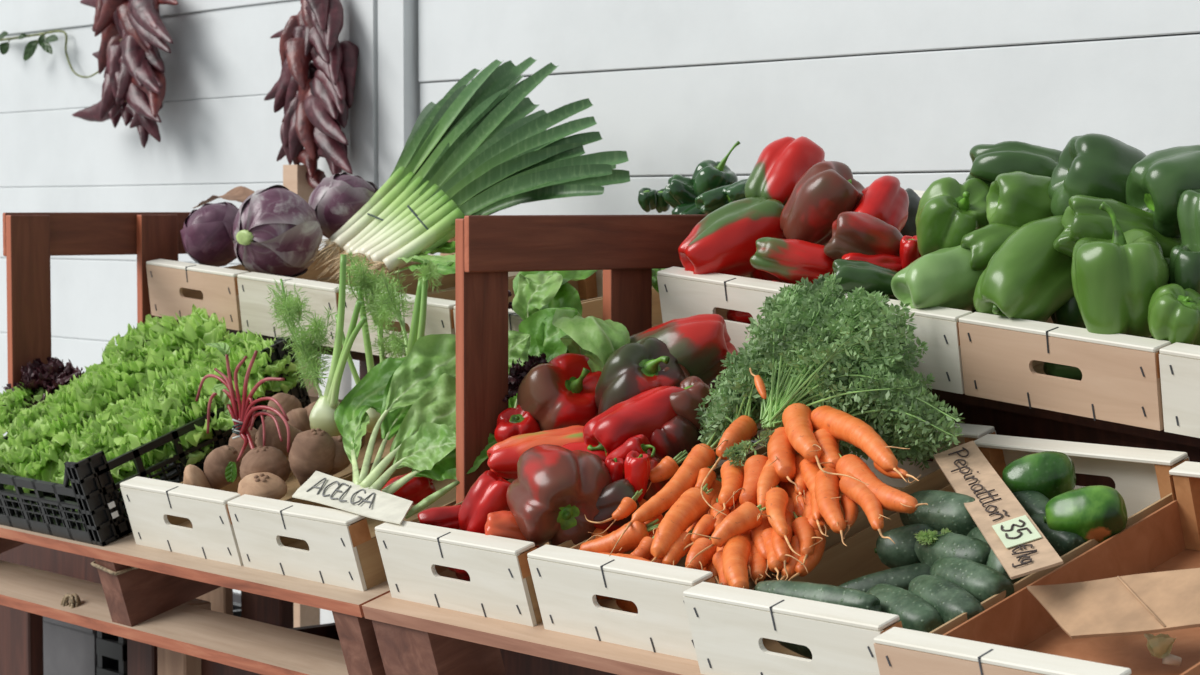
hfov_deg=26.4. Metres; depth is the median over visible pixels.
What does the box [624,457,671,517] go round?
bell pepper
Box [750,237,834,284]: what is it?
bell pepper
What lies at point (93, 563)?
loop
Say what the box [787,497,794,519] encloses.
carrot
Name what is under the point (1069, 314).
bell pepper
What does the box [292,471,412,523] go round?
name card
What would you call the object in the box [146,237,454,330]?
wooden crate
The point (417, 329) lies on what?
fennel
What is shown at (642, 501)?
carrot
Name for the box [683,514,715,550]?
carrot
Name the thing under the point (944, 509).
cucumber
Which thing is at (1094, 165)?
bell pepper
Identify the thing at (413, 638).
shelf
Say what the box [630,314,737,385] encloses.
bell pepper
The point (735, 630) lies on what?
wooden crate
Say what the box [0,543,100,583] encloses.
board
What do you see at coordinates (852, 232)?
bell pepper
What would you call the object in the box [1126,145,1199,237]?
bell pepper
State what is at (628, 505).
carrot
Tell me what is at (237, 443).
beetroot
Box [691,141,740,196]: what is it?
pepper
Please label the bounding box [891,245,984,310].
bell pepper
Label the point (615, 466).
bell pepper
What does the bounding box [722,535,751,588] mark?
carrot
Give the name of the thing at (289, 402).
beetroot
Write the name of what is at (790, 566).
carrot
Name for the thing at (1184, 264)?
bell pepper
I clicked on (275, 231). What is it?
cabbage
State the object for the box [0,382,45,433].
lettuce
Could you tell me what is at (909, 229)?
bell pepper
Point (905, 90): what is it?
wall
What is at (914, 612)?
cucumber
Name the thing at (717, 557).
carrot
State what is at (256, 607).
board
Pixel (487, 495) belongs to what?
bell pepper
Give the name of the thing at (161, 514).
wooden crate
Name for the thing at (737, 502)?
carrot
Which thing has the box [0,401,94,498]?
lettuce
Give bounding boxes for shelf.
[0,396,389,674]
[362,592,703,674]
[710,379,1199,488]
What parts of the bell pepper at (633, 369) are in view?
stem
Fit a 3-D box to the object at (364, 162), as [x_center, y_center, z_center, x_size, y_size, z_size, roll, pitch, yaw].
[-0.452,-0.248,5.297,0.095,2.500,0.085,-2,4,-39]
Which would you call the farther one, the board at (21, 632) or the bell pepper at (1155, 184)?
the board at (21, 632)
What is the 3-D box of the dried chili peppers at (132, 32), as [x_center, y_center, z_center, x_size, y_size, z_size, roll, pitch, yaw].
[-1.084,-0.678,5.904,0.107,0.485,0.524,-2,4,-39]
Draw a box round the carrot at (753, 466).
[726,451,767,504]
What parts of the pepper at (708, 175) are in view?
stem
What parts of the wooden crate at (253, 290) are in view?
panel, panel, panel, panel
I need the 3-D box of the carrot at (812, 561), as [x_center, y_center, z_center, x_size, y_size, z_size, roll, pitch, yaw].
[0.232,0.244,2.872,0.032,0.063,0.102,1,3,26]
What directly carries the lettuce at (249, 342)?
on the lettuce at (171, 394)
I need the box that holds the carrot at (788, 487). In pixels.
[778,479,802,516]
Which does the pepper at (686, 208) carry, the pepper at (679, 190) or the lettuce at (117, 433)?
the pepper at (679, 190)
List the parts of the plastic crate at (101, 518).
corner post, corner post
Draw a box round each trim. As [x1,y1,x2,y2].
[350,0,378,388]
[378,0,425,188]
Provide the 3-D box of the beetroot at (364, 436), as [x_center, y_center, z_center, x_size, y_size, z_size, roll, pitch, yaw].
[-0.375,0.153,3.773,0.058,0.074,0.061,2,4,38]
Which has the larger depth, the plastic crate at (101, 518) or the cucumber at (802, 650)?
the plastic crate at (101, 518)
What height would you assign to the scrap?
0.032 m
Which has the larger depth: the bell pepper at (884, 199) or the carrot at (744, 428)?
the bell pepper at (884, 199)
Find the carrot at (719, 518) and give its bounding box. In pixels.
[709,498,729,531]
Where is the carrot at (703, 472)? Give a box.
[695,465,715,493]
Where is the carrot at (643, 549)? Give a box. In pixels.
[631,536,653,559]
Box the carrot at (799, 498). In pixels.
[794,485,803,509]
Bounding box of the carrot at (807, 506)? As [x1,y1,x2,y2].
[802,489,811,517]
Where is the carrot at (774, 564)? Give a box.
[761,527,783,579]
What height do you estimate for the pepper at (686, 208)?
0.059 m
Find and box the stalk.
[405,480,459,518]
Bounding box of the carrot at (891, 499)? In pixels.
[835,454,927,512]
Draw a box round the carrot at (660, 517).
[619,514,662,550]
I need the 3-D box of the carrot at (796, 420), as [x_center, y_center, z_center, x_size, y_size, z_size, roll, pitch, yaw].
[0.251,0.119,2.949,0.042,0.073,0.273,-1,3,-10]
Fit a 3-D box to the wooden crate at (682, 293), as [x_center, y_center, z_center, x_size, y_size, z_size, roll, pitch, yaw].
[0.376,-0.092,3.602,0.528,0.234,0.307,-2,4,-38]
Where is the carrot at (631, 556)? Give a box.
[598,552,650,561]
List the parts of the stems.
stem, stem, stem, stem, stem, stem, stem, stem, stem, stem, stem, stem, stem, stem, stem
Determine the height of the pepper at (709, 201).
0.048 m
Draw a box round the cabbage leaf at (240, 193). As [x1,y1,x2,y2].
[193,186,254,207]
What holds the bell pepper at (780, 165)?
on the bell pepper
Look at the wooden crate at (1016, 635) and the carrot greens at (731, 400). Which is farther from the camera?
the carrot greens at (731, 400)
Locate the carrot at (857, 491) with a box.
[839,472,894,543]
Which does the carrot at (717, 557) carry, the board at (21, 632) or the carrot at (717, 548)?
the carrot at (717, 548)
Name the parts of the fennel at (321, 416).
bulb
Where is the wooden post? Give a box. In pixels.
[283,165,319,627]
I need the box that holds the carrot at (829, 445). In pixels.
[814,428,840,476]
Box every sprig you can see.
[723,428,774,466]
[914,528,950,544]
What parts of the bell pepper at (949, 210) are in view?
stem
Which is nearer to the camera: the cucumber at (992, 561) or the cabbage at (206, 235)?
the cucumber at (992, 561)
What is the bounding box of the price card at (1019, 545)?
[934,441,1062,579]
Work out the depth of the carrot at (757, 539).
2.91 m
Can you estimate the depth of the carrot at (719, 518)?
2.99 m
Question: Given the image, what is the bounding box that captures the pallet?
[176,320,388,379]
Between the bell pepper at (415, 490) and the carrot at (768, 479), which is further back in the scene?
the bell pepper at (415, 490)
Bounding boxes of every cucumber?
[754,580,880,611]
[777,640,811,658]
[839,562,930,591]
[866,583,942,632]
[874,524,934,567]
[899,490,976,535]
[908,575,984,623]
[914,531,990,566]
[930,556,1013,601]
[967,526,1019,582]
[1013,491,1048,515]
[1030,513,1085,556]
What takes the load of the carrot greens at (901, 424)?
in the wooden crate at (567, 582)
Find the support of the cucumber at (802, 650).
in the wooden crate at (735, 630)
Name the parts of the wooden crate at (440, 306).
panel, panel, panel, corner post, panel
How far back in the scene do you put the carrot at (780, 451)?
2.99 m
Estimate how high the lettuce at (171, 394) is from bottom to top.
0.170 m
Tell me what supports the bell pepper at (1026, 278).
in the wooden crate at (1003, 358)
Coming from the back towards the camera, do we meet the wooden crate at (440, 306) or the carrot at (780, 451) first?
the wooden crate at (440, 306)
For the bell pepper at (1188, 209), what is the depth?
2.97 m
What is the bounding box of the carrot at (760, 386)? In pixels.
[749,368,765,398]
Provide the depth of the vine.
6.35 m
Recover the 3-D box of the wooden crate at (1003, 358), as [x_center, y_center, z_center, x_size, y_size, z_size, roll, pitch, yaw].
[0.734,-0.024,3.169,0.528,0.234,0.307,-2,4,-38]
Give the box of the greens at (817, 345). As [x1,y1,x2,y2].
[732,272,934,445]
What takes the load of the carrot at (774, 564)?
on the cucumber at (832, 594)
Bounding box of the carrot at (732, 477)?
[714,460,743,518]
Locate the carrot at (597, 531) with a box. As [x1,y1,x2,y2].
[591,528,609,538]
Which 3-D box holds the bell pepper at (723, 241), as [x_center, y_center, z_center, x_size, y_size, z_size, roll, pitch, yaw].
[0.188,-0.132,3.541,0.164,0.125,0.099,-1,3,-20]
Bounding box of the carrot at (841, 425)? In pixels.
[810,405,909,481]
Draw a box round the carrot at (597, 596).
[596,595,612,598]
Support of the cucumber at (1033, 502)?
in the wooden crate at (735, 630)
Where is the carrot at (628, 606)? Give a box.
[615,598,637,613]
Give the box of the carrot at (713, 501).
[711,492,718,505]
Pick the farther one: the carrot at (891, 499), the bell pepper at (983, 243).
the bell pepper at (983, 243)
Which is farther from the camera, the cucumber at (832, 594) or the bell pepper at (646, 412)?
the bell pepper at (646, 412)
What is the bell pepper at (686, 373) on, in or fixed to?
on the bell pepper at (698, 343)
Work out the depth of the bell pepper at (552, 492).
3.12 m
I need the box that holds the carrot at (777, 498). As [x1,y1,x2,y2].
[757,485,800,555]
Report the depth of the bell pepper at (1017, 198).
3.18 m
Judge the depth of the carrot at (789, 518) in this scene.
2.94 m
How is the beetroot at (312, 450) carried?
in the wooden crate at (299, 538)
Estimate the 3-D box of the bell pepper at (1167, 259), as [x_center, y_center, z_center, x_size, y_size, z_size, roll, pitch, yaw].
[0.679,-0.061,3.037,0.052,0.079,0.053,-1,3,-14]
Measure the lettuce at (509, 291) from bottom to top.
0.044 m
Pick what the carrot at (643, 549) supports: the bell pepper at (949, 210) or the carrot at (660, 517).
the carrot at (660, 517)
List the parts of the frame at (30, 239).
post, rail, post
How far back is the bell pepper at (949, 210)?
3.26 m
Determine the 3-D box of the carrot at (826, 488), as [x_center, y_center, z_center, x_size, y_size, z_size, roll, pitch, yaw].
[0.261,0.187,2.885,0.034,0.076,0.164,0,3,-2]
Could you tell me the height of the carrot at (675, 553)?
0.059 m
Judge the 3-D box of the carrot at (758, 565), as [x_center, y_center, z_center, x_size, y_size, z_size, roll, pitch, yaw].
[0.180,0.258,2.888,0.028,0.053,0.130,0,3,-2]
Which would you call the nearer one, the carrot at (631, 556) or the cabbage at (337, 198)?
the carrot at (631, 556)
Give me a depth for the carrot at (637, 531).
3.05 m
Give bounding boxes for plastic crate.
[0,337,310,545]
[96,602,240,674]
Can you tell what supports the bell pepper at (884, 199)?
in the wooden crate at (682, 293)
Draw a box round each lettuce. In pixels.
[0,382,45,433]
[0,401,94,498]
[2,357,84,408]
[35,352,160,445]
[48,396,213,510]
[85,304,230,402]
[125,358,273,463]
[177,329,302,411]
[502,352,547,401]
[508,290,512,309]
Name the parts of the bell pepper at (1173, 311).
stem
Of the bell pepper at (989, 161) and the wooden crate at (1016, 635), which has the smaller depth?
the wooden crate at (1016, 635)
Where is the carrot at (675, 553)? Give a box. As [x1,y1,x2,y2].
[662,528,693,565]
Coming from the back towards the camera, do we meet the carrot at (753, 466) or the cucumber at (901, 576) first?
the carrot at (753, 466)
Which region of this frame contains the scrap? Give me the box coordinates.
[1144,634,1181,665]
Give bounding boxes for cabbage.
[180,202,238,266]
[231,185,322,277]
[308,172,377,238]
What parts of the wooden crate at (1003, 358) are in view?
panel, panel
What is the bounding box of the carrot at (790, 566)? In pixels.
[780,535,799,579]
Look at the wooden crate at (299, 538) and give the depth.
3.47 m
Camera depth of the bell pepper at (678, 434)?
3.22 m
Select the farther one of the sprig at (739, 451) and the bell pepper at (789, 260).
the bell pepper at (789, 260)
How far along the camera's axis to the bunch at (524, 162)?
4.19 m
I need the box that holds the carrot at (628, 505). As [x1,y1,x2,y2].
[584,489,642,533]
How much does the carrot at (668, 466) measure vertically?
0.052 m
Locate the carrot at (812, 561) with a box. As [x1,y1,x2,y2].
[789,530,825,580]
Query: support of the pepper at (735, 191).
on the pepper
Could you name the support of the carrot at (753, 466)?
on the carrot at (747, 534)
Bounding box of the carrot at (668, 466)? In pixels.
[646,450,687,491]
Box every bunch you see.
[305,57,558,281]
[334,334,496,493]
[336,98,629,282]
[393,241,454,275]
[508,272,581,407]
[513,268,666,294]
[536,307,629,371]
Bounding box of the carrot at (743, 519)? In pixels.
[684,501,765,566]
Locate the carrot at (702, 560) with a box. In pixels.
[685,538,715,569]
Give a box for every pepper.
[380,471,435,505]
[417,505,460,529]
[447,567,469,581]
[458,470,510,533]
[485,511,541,548]
[487,425,583,479]
[494,405,540,442]
[506,444,611,545]
[517,353,601,430]
[561,441,605,461]
[583,386,684,456]
[593,479,639,531]
[595,337,685,414]
[604,434,655,462]
[605,458,624,482]
[624,451,650,501]
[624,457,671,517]
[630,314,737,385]
[638,188,657,211]
[649,415,700,466]
[656,188,669,212]
[663,174,696,207]
[663,364,690,377]
[670,376,712,435]
[672,202,705,214]
[678,197,785,276]
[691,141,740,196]
[695,184,730,213]
[722,179,746,203]
[726,280,779,323]
[744,136,824,205]
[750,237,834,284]
[751,238,789,283]
[780,161,863,245]
[824,211,902,259]
[830,259,897,299]
[842,253,901,271]
[852,175,908,231]
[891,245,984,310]
[899,236,921,268]
[900,188,920,236]
[915,177,989,255]
[960,223,1019,270]
[966,141,1061,185]
[973,215,1073,321]
[986,171,1053,226]
[1043,328,1086,380]
[1048,133,1145,215]
[1051,296,1085,327]
[1053,195,1180,256]
[1071,202,1168,337]
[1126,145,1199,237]
[1148,284,1199,345]
[1164,257,1169,266]
[1169,245,1199,293]
[1177,189,1199,251]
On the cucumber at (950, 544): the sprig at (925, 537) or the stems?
the sprig at (925, 537)
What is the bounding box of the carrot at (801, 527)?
[791,512,822,564]
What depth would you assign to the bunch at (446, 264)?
4.06 m
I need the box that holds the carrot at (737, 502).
[733,499,739,508]
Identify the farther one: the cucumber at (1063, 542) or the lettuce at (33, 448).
the lettuce at (33, 448)
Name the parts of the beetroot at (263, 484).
crown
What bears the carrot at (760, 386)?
on the greens at (817, 345)
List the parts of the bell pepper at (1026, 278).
stem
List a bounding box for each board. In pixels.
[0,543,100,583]
[0,605,43,674]
[127,639,157,674]
[157,598,210,674]
[196,587,232,614]
[241,591,293,627]
[500,648,617,674]
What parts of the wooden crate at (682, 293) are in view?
panel, panel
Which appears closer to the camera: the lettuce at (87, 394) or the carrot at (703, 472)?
the carrot at (703, 472)
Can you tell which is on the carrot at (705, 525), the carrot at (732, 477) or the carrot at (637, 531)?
the carrot at (732, 477)
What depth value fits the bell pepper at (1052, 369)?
3.04 m
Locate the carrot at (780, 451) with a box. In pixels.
[767,427,797,490]
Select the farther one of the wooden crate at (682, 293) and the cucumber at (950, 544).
the wooden crate at (682, 293)
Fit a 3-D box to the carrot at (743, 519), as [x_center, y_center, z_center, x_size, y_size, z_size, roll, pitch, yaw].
[0.144,0.222,2.915,0.122,0.068,0.032,-2,3,-27]
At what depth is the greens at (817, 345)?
3.06 m
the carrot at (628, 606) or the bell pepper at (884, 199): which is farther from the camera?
the bell pepper at (884, 199)
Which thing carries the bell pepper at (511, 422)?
in the wooden crate at (416, 557)
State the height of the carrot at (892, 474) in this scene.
0.027 m
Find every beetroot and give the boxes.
[183,464,211,488]
[204,445,240,489]
[228,427,257,461]
[238,472,286,499]
[240,446,291,481]
[255,416,302,456]
[267,393,301,417]
[286,408,310,430]
[289,428,335,485]
[305,401,316,418]
[328,436,350,475]
[341,435,365,449]
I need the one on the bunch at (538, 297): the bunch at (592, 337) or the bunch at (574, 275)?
the bunch at (574, 275)
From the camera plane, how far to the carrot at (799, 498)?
2.95 m
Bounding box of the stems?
[195,340,290,481]
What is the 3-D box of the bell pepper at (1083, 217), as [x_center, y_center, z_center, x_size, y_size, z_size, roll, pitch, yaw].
[0.631,-0.119,3.064,0.176,0.103,0.082,0,3,-4]
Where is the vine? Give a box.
[0,30,98,77]
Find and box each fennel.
[268,254,366,436]
[335,249,404,432]
[365,258,444,357]
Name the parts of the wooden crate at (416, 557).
panel, panel, panel, panel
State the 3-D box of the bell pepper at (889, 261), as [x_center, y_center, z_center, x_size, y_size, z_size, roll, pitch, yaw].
[0.359,-0.094,3.364,0.092,0.037,0.038,0,3,-7]
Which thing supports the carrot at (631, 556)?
in the wooden crate at (567, 582)
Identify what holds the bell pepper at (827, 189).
in the wooden crate at (682, 293)
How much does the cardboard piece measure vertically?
0.080 m
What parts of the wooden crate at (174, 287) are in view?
panel, panel, panel, panel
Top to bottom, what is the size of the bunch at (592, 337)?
0.154 m
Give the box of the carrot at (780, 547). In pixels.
[771,524,807,579]
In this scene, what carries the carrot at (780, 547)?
on the cucumber at (832, 594)
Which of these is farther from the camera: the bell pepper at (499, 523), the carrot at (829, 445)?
the bell pepper at (499, 523)
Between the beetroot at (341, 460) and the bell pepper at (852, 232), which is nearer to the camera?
the bell pepper at (852, 232)
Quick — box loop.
[91,561,138,575]
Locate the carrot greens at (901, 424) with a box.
[834,360,964,469]
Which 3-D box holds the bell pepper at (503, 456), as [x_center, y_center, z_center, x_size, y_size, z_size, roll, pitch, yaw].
[-0.070,0.150,3.323,0.157,0.073,0.063,0,3,4]
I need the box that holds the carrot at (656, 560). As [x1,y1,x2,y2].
[650,529,661,563]
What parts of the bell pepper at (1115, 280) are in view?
stem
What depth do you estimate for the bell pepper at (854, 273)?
3.29 m
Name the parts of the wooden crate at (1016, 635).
panel, panel, corner post, panel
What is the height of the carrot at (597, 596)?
0.037 m
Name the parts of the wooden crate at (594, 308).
panel, panel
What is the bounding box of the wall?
[0,0,1199,623]
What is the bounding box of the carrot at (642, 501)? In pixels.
[639,499,646,506]
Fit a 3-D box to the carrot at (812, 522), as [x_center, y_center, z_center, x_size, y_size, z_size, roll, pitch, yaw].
[0.250,0.218,2.911,0.032,0.069,0.108,2,4,33]
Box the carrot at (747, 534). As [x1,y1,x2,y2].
[742,530,754,582]
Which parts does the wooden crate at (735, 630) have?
panel, panel, corner post, panel, panel, corner post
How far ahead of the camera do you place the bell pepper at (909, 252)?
3.34 m
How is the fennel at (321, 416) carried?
in the wooden crate at (161, 514)
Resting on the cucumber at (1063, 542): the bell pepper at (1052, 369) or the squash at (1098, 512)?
the squash at (1098, 512)
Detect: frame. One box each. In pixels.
[3,212,190,387]
[455,214,707,503]
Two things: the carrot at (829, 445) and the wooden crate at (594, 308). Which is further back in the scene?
the wooden crate at (594, 308)
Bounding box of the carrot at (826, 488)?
[814,466,848,545]
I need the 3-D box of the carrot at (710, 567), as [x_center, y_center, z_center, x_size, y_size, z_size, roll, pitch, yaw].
[0.127,0.257,2.963,0.030,0.056,0.138,0,3,-9]
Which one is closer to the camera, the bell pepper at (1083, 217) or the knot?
the bell pepper at (1083, 217)
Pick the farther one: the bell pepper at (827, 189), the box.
the box
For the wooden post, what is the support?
on the floor
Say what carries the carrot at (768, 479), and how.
on the carrot at (757, 539)
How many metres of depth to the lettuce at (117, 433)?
3.98 m
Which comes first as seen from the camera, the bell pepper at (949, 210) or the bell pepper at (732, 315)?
the bell pepper at (949, 210)
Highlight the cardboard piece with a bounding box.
[1026,568,1199,638]
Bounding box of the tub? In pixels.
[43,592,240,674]
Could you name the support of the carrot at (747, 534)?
on the carrot at (758, 565)
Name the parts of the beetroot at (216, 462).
crown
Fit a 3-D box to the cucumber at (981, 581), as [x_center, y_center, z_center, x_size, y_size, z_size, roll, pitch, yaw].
[0.395,0.263,2.743,0.049,0.050,0.123,-2,3,-29]
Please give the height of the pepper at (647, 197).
0.039 m
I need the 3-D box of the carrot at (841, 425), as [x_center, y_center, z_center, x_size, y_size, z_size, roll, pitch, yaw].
[0.295,0.120,2.955,0.038,0.071,0.244,-1,3,-20]
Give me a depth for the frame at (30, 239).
4.48 m
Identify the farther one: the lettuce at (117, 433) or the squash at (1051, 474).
the lettuce at (117, 433)
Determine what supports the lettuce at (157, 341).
on the lettuce at (87, 394)
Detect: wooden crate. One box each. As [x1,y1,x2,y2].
[120,428,395,565]
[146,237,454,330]
[227,459,509,590]
[237,262,518,347]
[343,270,652,357]
[375,416,774,626]
[453,288,662,334]
[527,423,996,660]
[657,190,924,352]
[683,434,1189,674]
[832,293,971,393]
[874,461,1199,674]
[958,312,1170,430]
[1159,342,1199,437]
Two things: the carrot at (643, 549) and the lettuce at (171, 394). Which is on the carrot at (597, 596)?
the carrot at (643, 549)
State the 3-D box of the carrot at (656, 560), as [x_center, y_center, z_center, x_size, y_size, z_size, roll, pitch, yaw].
[0.068,0.258,3.049,0.030,0.072,0.150,0,3,-1]
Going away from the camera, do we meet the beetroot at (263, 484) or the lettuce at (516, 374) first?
the lettuce at (516, 374)
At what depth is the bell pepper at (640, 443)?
3.18 m
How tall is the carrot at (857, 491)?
0.065 m
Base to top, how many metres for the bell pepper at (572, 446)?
0.060 m
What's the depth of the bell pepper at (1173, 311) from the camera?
2.90 m
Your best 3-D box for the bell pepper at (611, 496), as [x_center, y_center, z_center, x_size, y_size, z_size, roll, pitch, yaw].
[0.019,0.206,3.141,0.070,0.066,0.058,0,3,9]
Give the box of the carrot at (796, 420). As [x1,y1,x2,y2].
[782,403,867,484]
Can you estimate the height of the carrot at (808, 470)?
0.074 m
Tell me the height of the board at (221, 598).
0.595 m
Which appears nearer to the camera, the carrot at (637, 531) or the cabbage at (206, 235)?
the carrot at (637, 531)
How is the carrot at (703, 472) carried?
on the carrot
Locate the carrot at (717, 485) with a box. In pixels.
[705,478,721,512]
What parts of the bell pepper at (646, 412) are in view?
stem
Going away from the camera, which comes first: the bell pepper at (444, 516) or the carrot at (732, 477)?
the carrot at (732, 477)
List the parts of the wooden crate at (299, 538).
panel, panel, panel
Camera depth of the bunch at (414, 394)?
3.58 m
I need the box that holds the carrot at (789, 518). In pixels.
[785,507,793,535]
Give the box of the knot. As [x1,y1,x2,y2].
[60,593,80,608]
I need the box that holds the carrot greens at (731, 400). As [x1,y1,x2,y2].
[695,349,774,463]
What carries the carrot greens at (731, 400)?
in the wooden crate at (567, 582)
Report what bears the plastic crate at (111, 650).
on the floor
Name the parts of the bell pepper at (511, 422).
stem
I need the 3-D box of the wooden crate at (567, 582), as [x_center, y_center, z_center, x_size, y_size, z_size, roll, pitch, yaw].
[0.208,0.231,3.107,0.522,0.242,0.301,-2,4,-39]
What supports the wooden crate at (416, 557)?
on the shelf at (413, 638)
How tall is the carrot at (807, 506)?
0.063 m
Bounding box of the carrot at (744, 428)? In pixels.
[699,415,759,515]
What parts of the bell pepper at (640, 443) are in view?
stem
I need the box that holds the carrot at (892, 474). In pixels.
[873,462,920,482]
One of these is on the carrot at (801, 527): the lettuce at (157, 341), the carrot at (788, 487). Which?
the carrot at (788, 487)
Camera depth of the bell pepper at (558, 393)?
3.40 m
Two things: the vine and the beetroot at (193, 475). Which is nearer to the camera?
the beetroot at (193, 475)
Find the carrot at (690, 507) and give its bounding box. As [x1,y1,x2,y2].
[650,483,712,561]
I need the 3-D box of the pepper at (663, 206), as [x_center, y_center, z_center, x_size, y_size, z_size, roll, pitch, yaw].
[0.098,-0.214,4.008,0.032,0.039,0.027,-2,4,-33]
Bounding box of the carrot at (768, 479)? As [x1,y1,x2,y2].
[757,459,779,518]
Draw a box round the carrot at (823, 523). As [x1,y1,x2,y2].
[810,495,828,536]
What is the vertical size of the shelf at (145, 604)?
0.321 m
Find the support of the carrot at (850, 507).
on the carrot at (826, 488)
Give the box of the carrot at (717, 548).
[714,524,723,551]
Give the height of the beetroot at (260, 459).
0.083 m
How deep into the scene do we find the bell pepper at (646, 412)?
3.23 m
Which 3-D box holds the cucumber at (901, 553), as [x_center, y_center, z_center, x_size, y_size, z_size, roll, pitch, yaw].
[0.344,0.234,2.869,0.077,0.054,0.050,1,3,22]
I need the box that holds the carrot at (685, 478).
[609,432,719,555]
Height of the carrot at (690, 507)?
0.092 m
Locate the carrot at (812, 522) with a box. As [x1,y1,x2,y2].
[808,501,843,533]
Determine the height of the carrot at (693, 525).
0.068 m
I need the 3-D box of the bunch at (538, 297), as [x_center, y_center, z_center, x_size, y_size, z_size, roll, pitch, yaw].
[-0.078,0.018,3.545,0.122,0.214,0.150,2,3,27]
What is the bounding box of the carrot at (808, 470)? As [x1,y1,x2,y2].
[799,458,839,535]
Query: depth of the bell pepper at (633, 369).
3.33 m
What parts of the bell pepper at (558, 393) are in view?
stem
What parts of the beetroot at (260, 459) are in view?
crown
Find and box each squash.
[1002,451,1075,499]
[1043,485,1127,542]
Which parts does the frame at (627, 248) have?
post, rail, post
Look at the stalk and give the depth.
3.38 m
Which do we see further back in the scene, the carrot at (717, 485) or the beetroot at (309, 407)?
the beetroot at (309, 407)
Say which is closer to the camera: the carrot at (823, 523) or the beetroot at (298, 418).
the carrot at (823, 523)
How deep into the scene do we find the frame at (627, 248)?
3.45 m
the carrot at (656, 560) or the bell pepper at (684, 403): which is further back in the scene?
the bell pepper at (684, 403)
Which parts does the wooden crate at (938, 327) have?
panel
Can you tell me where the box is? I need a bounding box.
[201,623,339,674]
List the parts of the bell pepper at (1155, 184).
stem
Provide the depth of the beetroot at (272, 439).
3.75 m
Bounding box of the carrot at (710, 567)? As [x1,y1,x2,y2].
[706,535,718,583]
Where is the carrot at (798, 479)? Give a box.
[794,454,807,503]
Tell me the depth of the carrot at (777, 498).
2.90 m
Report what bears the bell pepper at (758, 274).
in the wooden crate at (682, 293)
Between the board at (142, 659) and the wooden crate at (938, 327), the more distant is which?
the board at (142, 659)
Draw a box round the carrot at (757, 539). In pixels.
[750,510,772,577]
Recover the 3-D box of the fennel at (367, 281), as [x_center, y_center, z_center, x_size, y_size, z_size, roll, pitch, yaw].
[-0.336,0.005,3.879,0.095,0.281,0.208,-3,4,-43]
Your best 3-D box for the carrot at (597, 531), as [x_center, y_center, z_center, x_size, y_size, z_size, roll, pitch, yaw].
[0.005,0.241,3.140,0.032,0.061,0.167,0,3,-5]
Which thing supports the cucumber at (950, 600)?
in the wooden crate at (735, 630)
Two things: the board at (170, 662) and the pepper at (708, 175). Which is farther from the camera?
the board at (170, 662)
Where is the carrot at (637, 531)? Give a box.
[579,519,659,553]
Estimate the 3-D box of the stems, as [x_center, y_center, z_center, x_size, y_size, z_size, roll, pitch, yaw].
[-0.524,0.107,3.728,0.220,0.208,0.032,3,4,41]
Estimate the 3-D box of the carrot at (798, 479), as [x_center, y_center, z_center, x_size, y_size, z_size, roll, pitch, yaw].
[0.234,0.164,2.982,0.026,0.051,0.126,0,3,-1]
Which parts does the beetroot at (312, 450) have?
crown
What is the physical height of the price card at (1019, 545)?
0.098 m
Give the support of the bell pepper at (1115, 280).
in the wooden crate at (1003, 358)
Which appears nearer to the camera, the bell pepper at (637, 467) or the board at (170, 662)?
the bell pepper at (637, 467)
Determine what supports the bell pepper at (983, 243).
on the bell pepper at (944, 277)
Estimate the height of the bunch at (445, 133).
0.386 m
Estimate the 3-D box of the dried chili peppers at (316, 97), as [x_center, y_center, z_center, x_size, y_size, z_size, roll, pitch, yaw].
[-0.589,-0.560,5.299,0.113,0.534,0.389,-2,4,-36]
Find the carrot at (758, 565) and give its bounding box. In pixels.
[750,541,768,584]
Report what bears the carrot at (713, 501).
on the carrot at (690, 507)
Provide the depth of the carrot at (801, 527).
2.88 m
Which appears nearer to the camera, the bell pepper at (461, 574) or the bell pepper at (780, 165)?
the bell pepper at (461, 574)
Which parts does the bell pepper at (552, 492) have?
stem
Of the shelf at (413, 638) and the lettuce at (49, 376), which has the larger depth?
the lettuce at (49, 376)
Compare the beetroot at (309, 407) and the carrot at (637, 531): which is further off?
the beetroot at (309, 407)
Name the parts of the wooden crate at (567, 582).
panel, panel, panel, panel, corner post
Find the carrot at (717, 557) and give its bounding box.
[712,550,727,585]
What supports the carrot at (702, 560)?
in the wooden crate at (567, 582)
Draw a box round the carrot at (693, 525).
[690,518,706,570]
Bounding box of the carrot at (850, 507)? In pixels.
[837,494,858,538]
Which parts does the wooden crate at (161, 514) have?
panel, panel, panel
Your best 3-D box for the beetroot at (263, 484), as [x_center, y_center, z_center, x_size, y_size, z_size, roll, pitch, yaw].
[-0.480,0.216,3.630,0.064,0.047,0.064,-3,4,-43]
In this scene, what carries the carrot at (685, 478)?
in the wooden crate at (567, 582)
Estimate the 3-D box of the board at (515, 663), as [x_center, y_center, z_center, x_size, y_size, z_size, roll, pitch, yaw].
[-0.030,0.774,3.733,0.030,0.623,0.393,-2,4,-39]

